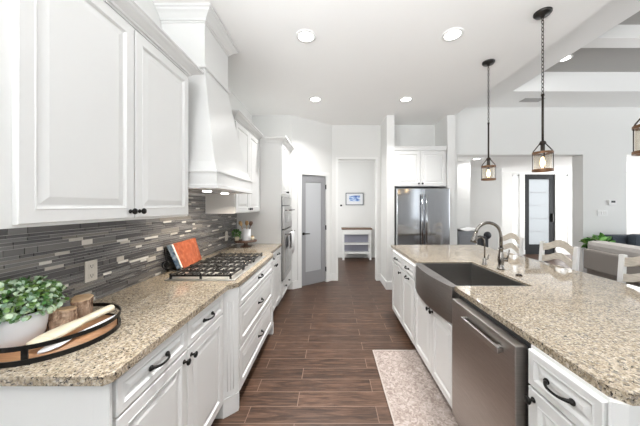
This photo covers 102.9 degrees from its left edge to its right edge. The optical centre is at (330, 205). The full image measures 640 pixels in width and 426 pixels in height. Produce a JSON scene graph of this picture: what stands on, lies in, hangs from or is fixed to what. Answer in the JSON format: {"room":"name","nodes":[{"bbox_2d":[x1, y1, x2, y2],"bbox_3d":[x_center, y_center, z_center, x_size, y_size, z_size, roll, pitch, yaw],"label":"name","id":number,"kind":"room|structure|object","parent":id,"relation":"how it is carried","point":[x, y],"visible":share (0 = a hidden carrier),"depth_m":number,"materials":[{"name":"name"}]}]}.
{"room":"kitchen","nodes":[
{"label":"kitchen","id":0,"kind":"room"},
{"bbox_2d":[93,0,251,300],"bbox_3d":[-1.475,-0.065,0.840,0.150,3.090,7.680,0,0,0],"label":"wall","id":1,"kind":"structure","parent":0,"point":[148,6],"depth_m":2.07,"materials":[{"name":"white paint"}]},
{"bbox_2d":[84,259,96,282],"bbox_3d":[-1.385,0.374,1.472,0.009,0.120,0.076,0,0,0],"label":"wall outlet","id":2,"kind":"object","parent":1,"relation":"attached to","point":[90,267],"visible":1,"depth_m":1.46,"materials":[{"name":"beige plastic"}]},
{"bbox_2d":[89,263,94,268],"bbox_3d":[-1.381,0.347,1.472,0.002,0.030,0.034,0,0,0],"label":"socket","id":3,"kind":"object","parent":2,"relation":"attached to","point":[91,265],"depth_m":1.47,"materials":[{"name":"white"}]},
{"bbox_2d":[89,272,94,278],"bbox_3d":[-1.381,0.401,1.472,0.002,0.030,0.034,0,0,0],"label":"socket","id":4,"kind":"object","parent":2,"relation":"attached to","point":[91,274],"depth_m":1.47,"materials":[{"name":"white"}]},
{"bbox_2d":[0,0,203,228],"bbox_3d":[-1.192,-0.480,1.373,0.413,1.110,1.225,0,0,0],"label":"upper cabinet","id":5,"kind":"object","parent":1,"relation":"attached to","point":[94,93],"visible":1,"depth_m":1.11,"materials":[{"name":"white paint"}]},
{"bbox_2d":[0,194,236,306],"bbox_3d":[-1.394,0.217,2.283,0.012,0.674,2.965,0,0,0],"label":"backsplash","id":6,"kind":"structure","parent":1,"relation":"attached to","point":[127,253],"depth_m":1.59,"materials":[{"name":"grey tile"}]},
{"bbox_2d":[154,3,252,193],"bbox_3d":[-1.122,-0.864,2.337,0.552,1.488,0.862,0,0,0],"label":"range hood","id":7,"kind":"object","parent":1,"relation":"attached to","point":[216,164],"visible":0.79,"depth_m":2.10,"materials":[{"name":"white paint"}]},
{"bbox_2d":[205,110,263,213],"bbox_3d":[-1.192,-0.475,3.250,0.413,1.120,1.030,0,0,0],"label":"upper cabinet","id":8,"kind":"object","parent":1,"relation":"attached to","point":[249,136],"visible":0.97,"depth_m":3.12,"materials":[{"name":"white paint"}]},
{"bbox_2d":[252,115,291,288],"bbox_3d":[-1.045,-0.065,4.605,0.710,3.090,0.150,0,0,0],"label":"wall","id":9,"kind":"structure","parent":0,"point":[266,124],"depth_m":4.53,"materials":[{"name":"white paint"}]},
{"bbox_2d":[292,115,331,281],"bbox_3d":[-0.371,-0.065,4.848,0.892,3.090,0.120,0,0,-37],"label":"wall","id":10,"kind":"structure","parent":0,"point":[311,140],"depth_m":4.74,"materials":[{"name":"white paint"}]},
{"bbox_2d":[292,274,331,288],"bbox_3d":[-0.330,1.410,4.794,0.892,0.140,0.016,0,0,-37],"label":"baseboard","id":11,"kind":"structure","parent":10,"relation":"attached to","point":[294,283],"depth_m":4.55,"materials":[{"name":"white paint"}]},
{"bbox_2d":[302,175,325,285],"bbox_3d":[-0.316,0.446,4.819,0.566,2.044,0.093,0,0,-37],"label":"door","id":12,"kind":"structure","parent":10,"relation":"in","point":[313,187],"depth_m":4.83,"materials":[{"name":"grey paint"}]},
{"bbox_2d":[298,170,329,287],"bbox_3d":[-0.314,0.412,4.804,0.710,2.135,0.018,0,0,-37],"label":"trim","id":13,"kind":"structure","parent":10,"relation":"attached to","point":[300,172],"depth_m":4.73,"materials":[{"name":"white paint"}]},
{"bbox_2d":[338,161,374,252],"bbox_3d":[0.450,0.100,7.390,2.900,2.760,0.120,0,0,0],"label":"wall","id":14,"kind":"structure","parent":0,"point":[353,176],"depth_m":7.33,"materials":[{"name":"white paint"}]},
{"bbox_2d":[346,193,363,204],"bbox_3d":[0.675,-0.200,7.311,0.510,0.350,0.033,0,0,0],"label":"framed picture","id":15,"kind":"object","parent":14,"relation":"attached to","point":[351,198],"visible":1,"depth_m":7.31,"materials":[{"name":"grey"}]},
{"bbox_2d":[349,196,359,200],"bbox_3d":[0.675,-0.217,7.308,0.310,0.165,0.004,0,0,0],"label":"print","id":16,"kind":"object","parent":15,"relation":"attached to","point":[351,198],"depth_m":7.31},
{"bbox_2d":[338,253,374,257],"bbox_3d":[0.450,1.410,7.321,2.660,0.140,0.018,0,0,0],"label":"baseboard","id":17,"kind":"structure","parent":14,"relation":"attached to","point":[339,254],"depth_m":7.31,"materials":[{"name":"white paint"}]},
{"bbox_2d":[338,160,374,160],"bbox_3d":[0.450,-1.330,6.320,2.900,0.100,2.260,0,0,0],"label":"ceiling","id":18,"kind":"structure","parent":0,"point":[338,160],"depth_m":7.17,"materials":[{"name":"white paint"}]},
{"bbox_2d":[152,0,611,124],"bbox_3d":[0.325,-2.040,1.095,3.750,0.860,8.190,0,0,0],"label":"ceiling","id":19,"kind":"structure","parent":0,"point":[365,56],"depth_m":2.66,"materials":[{"name":"white paint"}]},
{"bbox_2d":[296,29,315,42],"bbox_3d":[-0.237,-1.605,2.415,0.195,0.009,0.195,0,0,0],"label":"recessed light","id":20,"kind":"object","parent":19,"relation":"in","point":[303,35],"visible":1,"depth_m":2.41,"materials":[{"name":"white paint"}]},
{"bbox_2d":[309,96,321,101],"bbox_3d":[-0.235,-1.605,3.840,0.195,0.009,0.195,0,0,0],"label":"recessed light","id":21,"kind":"object","parent":19,"relation":"in","point":[314,98],"visible":1,"depth_m":3.84,"materials":[{"name":"white paint"}]},
{"bbox_2d":[399,96,412,101],"bbox_3d":[1.130,-1.605,3.840,0.195,0.009,0.195,0,0,0],"label":"recessed light","id":22,"kind":"object","parent":19,"relation":"in","point":[407,98],"visible":1,"depth_m":3.84,"materials":[{"name":"white paint"}]},
{"bbox_2d":[441,27,463,41],"bbox_3d":[1.140,-1.605,2.390,0.195,0.009,0.195,0,0,0],"label":"recessed light","id":23,"kind":"object","parent":19,"relation":"in","point":[452,34],"visible":1,"depth_m":2.38,"materials":[{"name":"white paint"}]},
{"bbox_2d":[481,59,495,180],"bbox_3d":[1.760,-0.949,2.850,0.144,1.321,0.144,0,0,0],"label":"pendant light","id":24,"kind":"object","parent":19,"relation":"hanging from","point":[489,62],"visible":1,"depth_m":2.84,"materials":[{"name":"brown metal"}]},
{"bbox_2d":[532,6,553,171],"bbox_3d":[1.760,-0.949,2.120,0.144,1.321,0.144,0,0,0],"label":"pendant light","id":25,"kind":"object","parent":19,"relation":"hanging from","point":[542,13],"visible":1,"depth_m":2.11,"materials":[{"name":"brown metal"}]},
{"bbox_2d":[540,144,544,157],"bbox_3d":[1.760,-0.458,2.120,0.029,0.105,0.029,0,0,0],"label":"socket","id":26,"kind":"object","parent":25,"relation":"attached to","point":[541,145],"depth_m":2.11,"materials":[{"name":"brown metal"}]},
{"bbox_2d":[631,118,639,155],"bbox_3d":[1.760,-0.949,1.400,0.144,1.321,0.144,0,0,0],"label":"pendant light","id":27,"kind":"object","parent":19,"relation":"hanging from","point":[635,127],"visible":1,"depth_m":1.43,"materials":[{"name":"brown metal"}]},
{"bbox_2d":[381,115,393,281],"bbox_3d":[1.058,-0.065,4.795,0.135,3.090,0.550,0,0,0],"label":"wall","id":28,"kind":"structure","parent":0,"point":[387,126],"depth_m":4.52,"materials":[{"name":"white paint"}]},
{"bbox_2d":[380,273,391,289],"bbox_3d":[1.050,1.410,4.785,0.156,0.140,0.570,0,0,0],"label":"baseboard","id":29,"kind":"structure","parent":28,"relation":"attached to","point":[388,285],"depth_m":4.55,"materials":[{"name":"white paint"}]},
{"bbox_2d":[211,254,571,425],"bbox_3d":[3.500,1.530,2.900,13.000,0.100,12.200,0,0,0],"label":"floor","id":30,"kind":"structure","parent":0,"point":[317,367],"depth_m":2.51,"materials":[{"name":"brown wood"}]},
{"bbox_2d":[0,294,222,425],"bbox_3d":[-1.053,1.034,1.312,0.685,0.892,0.911,0,0,0],"label":"base cabinet","id":31,"kind":"object","parent":30,"relation":"on","point":[179,382],"visible":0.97,"depth_m":1.08,"materials":[{"name":"white paint"}]},
{"bbox_2d":[215,257,273,418],"bbox_3d":[-1.016,1.034,2.405,0.758,0.892,1.269,0,0,0],"label":"base cabinet","id":32,"kind":"object","parent":30,"relation":"on","point":[247,313],"visible":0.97,"depth_m":1.96,"materials":[{"name":"white paint"}]},
{"bbox_2d":[0,244,281,385],"bbox_3d":[-1.028,0.572,2.299,0.720,0.033,2.937,0,0,0],"label":"countertop","id":33,"kind":"structure","parent":32,"relation":"on","point":[153,309],"depth_m":1.18,"materials":[{"name":"beige stone"}]},
{"bbox_2d":[0,303,120,368],"bbox_3d":[-1.155,0.521,1.076,0.416,0.068,0.416,0,0,0],"label":"round tray","id":34,"kind":"object","parent":33,"relation":"on","point":[10,357],"visible":0.64,"depth_m":0.97,"materials":[{"name":"brown wood"}]},
{"bbox_2d":[0,275,69,347],"bbox_3d":[-1.250,0.415,1.026,0.246,0.260,0.297,0,0,19],"label":"potted plant","id":35,"kind":"object","parent":34,"relation":"on","point":[23,318],"visible":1,"depth_m":1.00,"materials":[{"name":"green plant"}]},
{"bbox_2d":[47,306,78,330],"bbox_3d":[-1.183,0.495,1.129,0.102,0.100,0.096,0,0,-43],"label":"block","id":36,"kind":"object","parent":34,"relation":"on","point":[60,316],"visible":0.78,"depth_m":1.10,"materials":[{"name":"brown wood"}]},
{"bbox_2d":[26,305,114,344],"bbox_3d":[-1.068,0.494,1.066,0.092,0.058,0.288,0,0,15],"label":"rolling pin","id":37,"kind":"object","parent":34,"relation":"on","point":[62,330],"visible":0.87,"depth_m":1.03,"materials":[{"name":"brown wood"}]},
{"bbox_2d":[37,315,114,353],"bbox_3d":[-1.035,0.524,1.062,0.060,0.039,0.267,0,0,18],"label":"ceramic spoon","id":38,"kind":"object","parent":34,"relation":"on","point":[50,347],"visible":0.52,"depth_m":0.97,"materials":[{"name":"white ceramic"}]},
{"bbox_2d":[70,293,93,317],"bbox_3d":[-1.190,0.487,1.218,0.083,0.115,0.084,0,0,-36],"label":"block","id":39,"kind":"object","parent":34,"relation":"on","point":[84,302],"visible":0.66,"depth_m":1.20,"materials":[{"name":"brown wood"}]},
{"bbox_2d":[161,247,205,271],"bbox_3d":[-1.319,0.449,2.312,0.147,0.211,0.488,0,0,0],"label":"book stand","id":40,"kind":"object","parent":33,"relation":"on","point":[167,263],"visible":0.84,"depth_m":2.10,"materials":[{"name":"black metal"}]},
{"bbox_2d":[167,238,201,269],"bbox_3d":[-1.330,0.436,2.364,0.102,0.237,0.471,0,0,-2],"label":"cookbook","id":41,"kind":"object","parent":40,"relation":"on","point":[185,253],"visible":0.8,"depth_m":2.30,"materials":[{"name":"orange paper"}]},
{"bbox_2d":[164,252,264,280],"bbox_3d":[-0.975,0.529,2.335,0.520,0.052,0.900,0,0,0],"label":"gas cooktop","id":42,"kind":"object","parent":33,"relation":"in","point":[226,267],"visible":1,"depth_m":2.15,"materials":[{"name":"silver metal"}]},
{"bbox_2d":[234,239,256,246],"bbox_3d":[-1.170,0.512,3.500,0.299,0.086,0.299,0,0,0],"label":"cake stand","id":43,"kind":"object","parent":33,"relation":"on","point":[240,240],"visible":0.89,"depth_m":3.44,"materials":[{"name":"brown wood"}]},
{"bbox_2d":[231,229,241,240],"bbox_3d":[-1.280,0.388,3.436,0.140,0.161,0.160,0,0,0],"label":"potted plant","id":44,"kind":"object","parent":43,"relation":"on","point":[237,231],"visible":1,"depth_m":3.42,"materials":[{"name":"green plant"}]},
{"bbox_2d":[242,228,250,240],"bbox_3d":[-1.160,0.391,3.500,0.111,0.155,0.111,0,0,0],"label":"utensil crock","id":45,"kind":"object","parent":43,"relation":"on","point":[246,233],"visible":0.95,"depth_m":3.45,"materials":[{"name":"white ceramic"}]},
{"bbox_2d":[237,135,293,305],"bbox_3d":[-1.026,0.228,4.106,0.743,2.505,0.838,0,0,0],"label":"tall cabinet","id":46,"kind":"object","parent":30,"relation":"on","point":[275,150],"visible":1,"depth_m":3.77,"materials":[{"name":"white paint"}]},
{"bbox_2d":[281,196,294,280],"bbox_3d":[-0.684,0.490,4.149,0.110,1.270,0.693,0,0,0],"label":"double wall oven","id":47,"kind":"object","parent":46,"relation":"in","point":[286,209],"visible":0.98,"depth_m":3.90,"materials":[{"name":"silver metal"}]},
{"bbox_2d":[289,230,294,253],"bbox_3d":[-0.638,0.586,4.180,0.054,0.348,0.301,0,0,0],"label":"hand towel","id":48,"kind":"object","parent":47,"relation":"hanging from","point":[291,240],"visible":0.95,"depth_m":4.14,"materials":[{"name":"white fabric"}]},
{"bbox_2d":[273,248,280,310],"bbox_3d":[-1.053,1.034,3.403,0.685,0.892,0.726,0,0,0],"label":"base cabinet","id":49,"kind":"object","parent":30,"relation":"on","point":[276,255],"visible":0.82,"depth_m":3.50,"materials":[{"name":"white paint"}]},
{"bbox_2d":[341,227,371,259],"bbox_3d":[0.710,1.046,7.120,0.830,0.868,0.340,0,0,0],"label":"console table","id":50,"kind":"object","parent":30,"relation":"on","point":[355,240],"visible":1,"depth_m":7.02,"materials":[{"name":"white wood"}]},
{"bbox_2d":[344,242,369,244],"bbox_3d":[0.710,1.045,7.124,0.770,0.030,0.292,0,0,0],"label":"shelf","id":51,"kind":"object","parent":50,"relation":"attached to","point":[345,243],"depth_m":7.00,"materials":[{"name":"white paint"}]},
{"bbox_2d":[344,251,369,253],"bbox_3d":[0.710,1.295,7.124,0.770,0.030,0.292,0,0,0],"label":"shelf","id":52,"kind":"object","parent":50,"relation":"attached to","point":[345,252],"depth_m":7.02,"materials":[{"name":"white paint"}]},
{"bbox_2d":[392,249,402,323],"bbox_3d":[1.123,1.034,3.235,0.655,0.892,0.480,0,0,0],"label":"base cabinet","id":53,"kind":"object","parent":30,"relation":"on","point":[397,269],"visible":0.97,"depth_m":3.19,"materials":[{"name":"white paint"}]},
{"bbox_2d":[402,256,415,345],"bbox_3d":[1.123,1.034,2.765,0.655,0.892,0.450,0,0,0],"label":"base cabinet","id":54,"kind":"object","parent":30,"relation":"on","point":[409,268],"visible":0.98,"depth_m":2.73,"materials":[{"name":"white paint"}]},
{"bbox_2d":[373,350,458,425],"bbox_3d":[0.653,1.474,1.948,0.459,0.010,1.315,0,0,0],"label":"runner rug","id":55,"kind":"object","parent":30,"relation":"on","point":[413,396],"visible":0.94,"depth_m":2.03,"materials":[{"name":"beige fabric"}]},
{"bbox_2d":[394,188,449,244],"bbox_3d":[1.590,0.578,4.686,0.906,1.765,0.728,0,0,0],"label":"refrigerator","id":56,"kind":"object","parent":30,"relation":"on","point":[421,215],"visible":0.43,"depth_m":4.38,"materials":[{"name":"silver metal"}]},
{"bbox_2d":[415,290,451,407],"bbox_3d":[1.123,1.034,2.123,0.654,0.892,0.823,0,0,0],"label":"base cabinet","id":57,"kind":"object","parent":30,"relation":"on","point":[433,333],"visible":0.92,"depth_m":2.05,"materials":[{"name":"white paint"}]},
{"bbox_2d":[457,230,475,244],"bbox_3d":[2.880,1.008,5.593,0.380,0.945,0.415,0,0,0],"label":"trash can","id":58,"kind":"object","parent":30,"relation":"on","point":[463,237],"visible":0.18,"depth_m":5.38,"materials":[{"name":"grey metal"}]},
{"bbox_2d":[457,227,475,230],"bbox_3d":[2.880,0.499,5.580,0.410,0.070,0.402,0,0,0],"label":"cloth","id":59,"kind":"object","parent":58,"relation":"on","point":[465,228],"visible":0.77,"depth_m":5.50,"materials":[{"name":"white fabric"}]},
{"bbox_2d":[477,231,490,246],"bbox_3d":[2.860,0.973,4.700,0.320,1.015,0.320,0,0,0],"label":"stand","id":60,"kind":"object","parent":30,"relation":"on","point":[487,235],"visible":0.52,"depth_m":4.64,"materials":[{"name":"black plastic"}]},
{"bbox_2d":[452,295,530,425],"bbox_3d":[1.106,1.033,1.399,0.668,0.874,0.614,0,0,0],"label":"dishwasher","id":61,"kind":"object","parent":30,"relation":"on","point":[490,384],"visible":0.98,"depth_m":1.33,"materials":[{"name":"silver metal"}]},
{"bbox_2d":[498,233,523,255],"bbox_3d":[2.102,0.913,3.290,0.503,1.133,0.450,0,0,0],"label":"counter stool","id":62,"kind":"object","parent":30,"relation":"on","point":[520,241],"visible":0.23,"depth_m":3.22,"materials":[{"name":"white paint"}]},
{"bbox_2d":[539,240,579,270],"bbox_3d":[2.102,0.913,2.600,0.503,1.133,0.450,0,0,0],"label":"counter stool","id":63,"kind":"object","parent":30,"relation":"on","point":[575,251],"visible":0.3,"depth_m":2.57,"materials":[{"name":"white paint"}]},
{"bbox_2d":[524,344,639,425],"bbox_3d":[1.123,1.034,0.917,0.655,0.892,0.331,0,0,0],"label":"base cabinet","id":64,"kind":"object","parent":30,"relation":"on","point":[557,396],"visible":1,"depth_m":0.91,"materials":[{"name":"white paint"}]},
{"bbox_2d":[391,245,639,405],"bbox_3d":[1.482,0.572,2.200,1.255,0.033,2.900,0,0,0],"label":"countertop","id":65,"kind":"structure","parent":64,"relation":"on","point":[589,324],"depth_m":1.34,"materials":[{"name":"stone"}]},
{"bbox_2d":[416,263,526,323],"bbox_3d":[1.095,0.690,2.147,0.603,0.257,0.757,0,0,0],"label":"sink","id":66,"kind":"object","parent":65,"relation":"in","point":[436,283],"visible":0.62,"depth_m":2.19,"materials":[{"name":"metal"}]},
{"bbox_2d":[421,263,526,298],"bbox_3d":[1.136,0.691,2.147,0.520,0.255,0.753,0,0,0],"label":"basin","id":67,"kind":"object","parent":66,"relation":"in","point":[456,274],"depth_m":2.49,"materials":[{"name":"silver metal"}]},
{"bbox_2d":[475,237,488,264],"bbox_3d":[1.427,0.422,2.410,0.122,0.265,0.047,0,0,0],"label":"tap","id":68,"kind":"object","parent":65,"relation":"on","point":[484,262],"visible":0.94,"depth_m":2.40,"materials":[{"name":"silver metal"}]},
{"bbox_2d":[470,221,509,269],"bbox_3d":[1.393,0.345,2.244,0.331,0.420,0.068,0,0,0],"label":"faucet","id":69,"kind":"object","parent":65,"relation":"on","point":[500,258],"visible":1,"depth_m":2.23,"materials":[{"name":"silver metal"}]},
{"bbox_2d":[579,232,615,272],"bbox_3d":[4.939,0.982,4.730,0.506,0.995,0.462,0,0,41],"label":"potted plant","id":70,"kind":"object","parent":30,"relation":"on","point":[601,237],"visible":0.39,"depth_m":4.76,"materials":[{"name":"green plant"}]},
{"bbox_2d":[584,241,639,286],"bbox_3d":[4.526,1.030,3.151,0.820,0.900,2.300,0,0,9],"label":"sofa","id":71,"kind":"object","parent":30,"relation":"on","point":[601,257],"visible":0.58,"depth_m":3.93,"materials":[{"name":"beige fabric"}]},
{"bbox_2d":[588,241,639,256],"bbox_3d":[4.389,0.680,3.755,0.280,0.200,1.150,0,0,9],"label":"cushion","id":72,"kind":"object","parent":71,"relation":"on","point":[613,248],"depth_m":3.85,"materials":[{"name":"white fabric"}]},
{"bbox_2d":[605,234,639,245],"bbox_3d":[6.275,0.998,4.640,2.050,0.965,0.680,0,0,0],"label":"sofa","id":73,"kind":"object","parent":30,"relation":"on","point":[630,239],"visible":0.12,"depth_m":4.74,"materials":[{"name":"blue fabric"}]},
{"bbox_2d":[626,234,639,245],"bbox_3d":[5.875,0.718,4.670,0.790,0.405,0.180,0,0,0],"label":"cushion","id":74,"kind":"object","parent":73,"relation":"on","point":[631,239],"depth_m":4.63,"materials":[{"name":"blue fabric"}]},
{"bbox_2d":[617,254,639,282],"bbox_3d":[2.102,0.913,1.830,0.503,1.133,0.450,0,0,0],"label":"counter stool","id":75,"kind":"object","parent":30,"relation":"on","point":[624,261],"visible":0.16,"depth_m":1.99,"materials":[{"name":"white paint"}]},
{"bbox_2d":[435,115,454,244],"bbox_3d":[2.132,-0.065,4.795,0.135,3.090,0.550,0,0,0],"label":"wall","id":76,"kind":"structure","parent":0,"point":[445,128],"depth_m":4.52,"materials":[{"name":"white paint"}]},
{"bbox_2d":[457,161,469,228],"bbox_3d":[2.550,0.200,5.920,1.300,2.560,0.120,0,0,0],"label":"wall","id":77,"kind":"structure","parent":0,"point":[463,167],"depth_m":5.86,"materials":[{"name":"white paint"}]},
{"bbox_2d":[332,107,639,279],"bbox_3d":[4.500,-0.240,5.185,9.000,3.440,0.230,0,0,0],"label":"wall","id":78,"kind":"structure","parent":0,"point":[599,175],"depth_m":5.07,"materials":[{"name":"white paint"}]},
{"bbox_2d":[332,273,379,280],"bbox_3d":[0.497,1.410,5.060,0.955,0.140,0.020,0,0,0],"label":"baseboard","id":79,"kind":"structure","parent":78,"relation":"attached to","point":[333,274],"depth_m":5.05,"materials":[{"name":"white paint"}]},
{"bbox_2d":[336,157,377,280],"bbox_3d":[0.517,0.255,5.061,0.845,2.450,0.018,0,0,0],"label":"trim","id":80,"kind":"structure","parent":78,"relation":"attached to","point":[337,158],"depth_m":5.05,"materials":[{"name":"white paint"}]},
{"bbox_2d":[394,146,446,187],"bbox_3d":[1.595,-0.710,4.792,0.936,0.720,0.552,0,0,0],"label":"upper cabinet","id":81,"kind":"object","parent":78,"relation":"attached to","point":[414,166],"visible":0.98,"depth_m":4.55,"materials":[{"name":"white paint"}]},
{"bbox_2d":[597,210,607,215],"bbox_3d":[5.390,0.140,5.059,0.200,0.120,0.019,0,0,0],"label":"switch plate","id":82,"kind":"object","parent":78,"relation":"attached to","point":[599,212],"visible":1,"depth_m":5.06,"materials":[{"name":"white plastic"}]},
{"bbox_2d":[608,200,616,204],"bbox_3d":[5.580,-0.075,5.056,0.160,0.100,0.027,0,0,0],"label":"thermostat","id":83,"kind":"object","parent":78,"relation":"attached to","point":[610,202],"visible":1,"depth_m":5.04,"materials":[{"name":"white plastic"}]},
{"bbox_2d":[470,168,501,249],"bbox_3d":[3.295,0.200,7.060,2.790,2.560,0.120,0,0,0],"label":"wall","id":84,"kind":"structure","parent":0,"point":[485,196],"depth_m":7.00,"materials":[{"name":"white paint"}]},
{"bbox_2d":[502,172,571,252],"bbox_3d":[6.845,0.200,7.870,4.310,2.560,0.140,0,0,0],"label":"wall","id":85,"kind":"structure","parent":0,"point":[506,176],"depth_m":7.80,"materials":[{"name":"white paint"}]},
{"bbox_2d":[512,174,518,247],"bbox_3d":[5.655,0.165,7.855,0.230,2.270,0.070,0,0,0],"label":"window","id":86,"kind":"structure","parent":85,"relation":"in","point":[516,175],"depth_m":7.82,"materials":[{"name":"white glass"}]},
{"bbox_2d":[503,250,569,253],"bbox_3d":[6.795,1.410,7.791,4.210,0.140,0.018,0,0,0],"label":"baseboard","id":87,"kind":"structure","parent":85,"relation":"attached to","point":[511,251],"depth_m":7.78,"materials":[{"name":"white paint"}]},
{"bbox_2d":[525,174,554,253],"bbox_3d":[6.400,0.255,7.825,0.940,2.450,0.110,0,0,0],"label":"door","id":88,"kind":"structure","parent":85,"relation":"in","point":[539,188],"depth_m":7.85,"materials":[{"name":"black paint"}]},
{"bbox_2d":[561,174,567,242],"bbox_3d":[7.145,0.165,7.855,0.230,2.270,0.070,0,0,0],"label":"window","id":89,"kind":"structure","parent":85,"relation":"in","point":[564,175],"depth_m":7.82,"materials":[{"name":"white glass"}]},
{"bbox_2d":[457,157,639,171],"bbox_3d":[5.450,-1.090,6.625,7.100,0.100,2.650,0,0,0],"label":"ceiling","id":90,"kind":"structure","parent":0,"point":[508,164],"depth_m":6.24,"materials":[{"name":"white paint"}]},
{"bbox_2d":[467,0,639,106],"bbox_3d":[5.600,-2.215,1.035,6.800,0.510,8.070,0,0,0],"label":"ceiling","id":91,"kind":"structure","parent":0,"point":[561,89],"depth_m":4.36,"materials":[{"name":"white paint"}]},
{"bbox_2d":[519,98,544,101],"bbox_3d":[3.710,-1.954,4.710,0.360,0.013,0.160,0,0,0],"label":"ceiling vent","id":92,"kind":"object","parent":91,"relation":"in","point":[525,99],"visible":0.89,"depth_m":4.71,"materials":[{"name":"grey metal"}]},
{"bbox_2d":[582,25,639,47],"bbox_3d":[5.650,-2.205,3.320,5.100,0.170,0.200,0,0,0],"label":"trim","id":93,"kind":"structure","parent":91,"relation":"attached to","point":[619,36],"depth_m":3.23,"materials":[{"name":"white paint"}]},
{"bbox_2d":[544,11,639,71],"bbox_3d":[5.650,-2.380,1.080,5.100,0.180,6.560,0,0,0],"label":"ceiling","id":94,"kind":"structure","parent":0,"point":[583,59],"depth_m":4.01,"materials":[{"name":"grey paint"}]},
{"bbox_2d":[560,55,572,61],"bbox_3d":[3.620,-2.284,3.950,0.195,0.009,0.195,0,0,0],"label":"recessed light","id":95,"kind":"object","parent":94,"relation":"in","point":[569,56],"visible":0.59,"depth_m":3.95,"materials":[{"name":"white paint"}]},
{"bbox_2d":[627,170,639,233],"bbox_3d":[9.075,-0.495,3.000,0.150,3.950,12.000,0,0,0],"label":"window","id":96,"kind":"structure","parent":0,"point":[633,177],"depth_m":7.59,"materials":[{"name":"white glass"}]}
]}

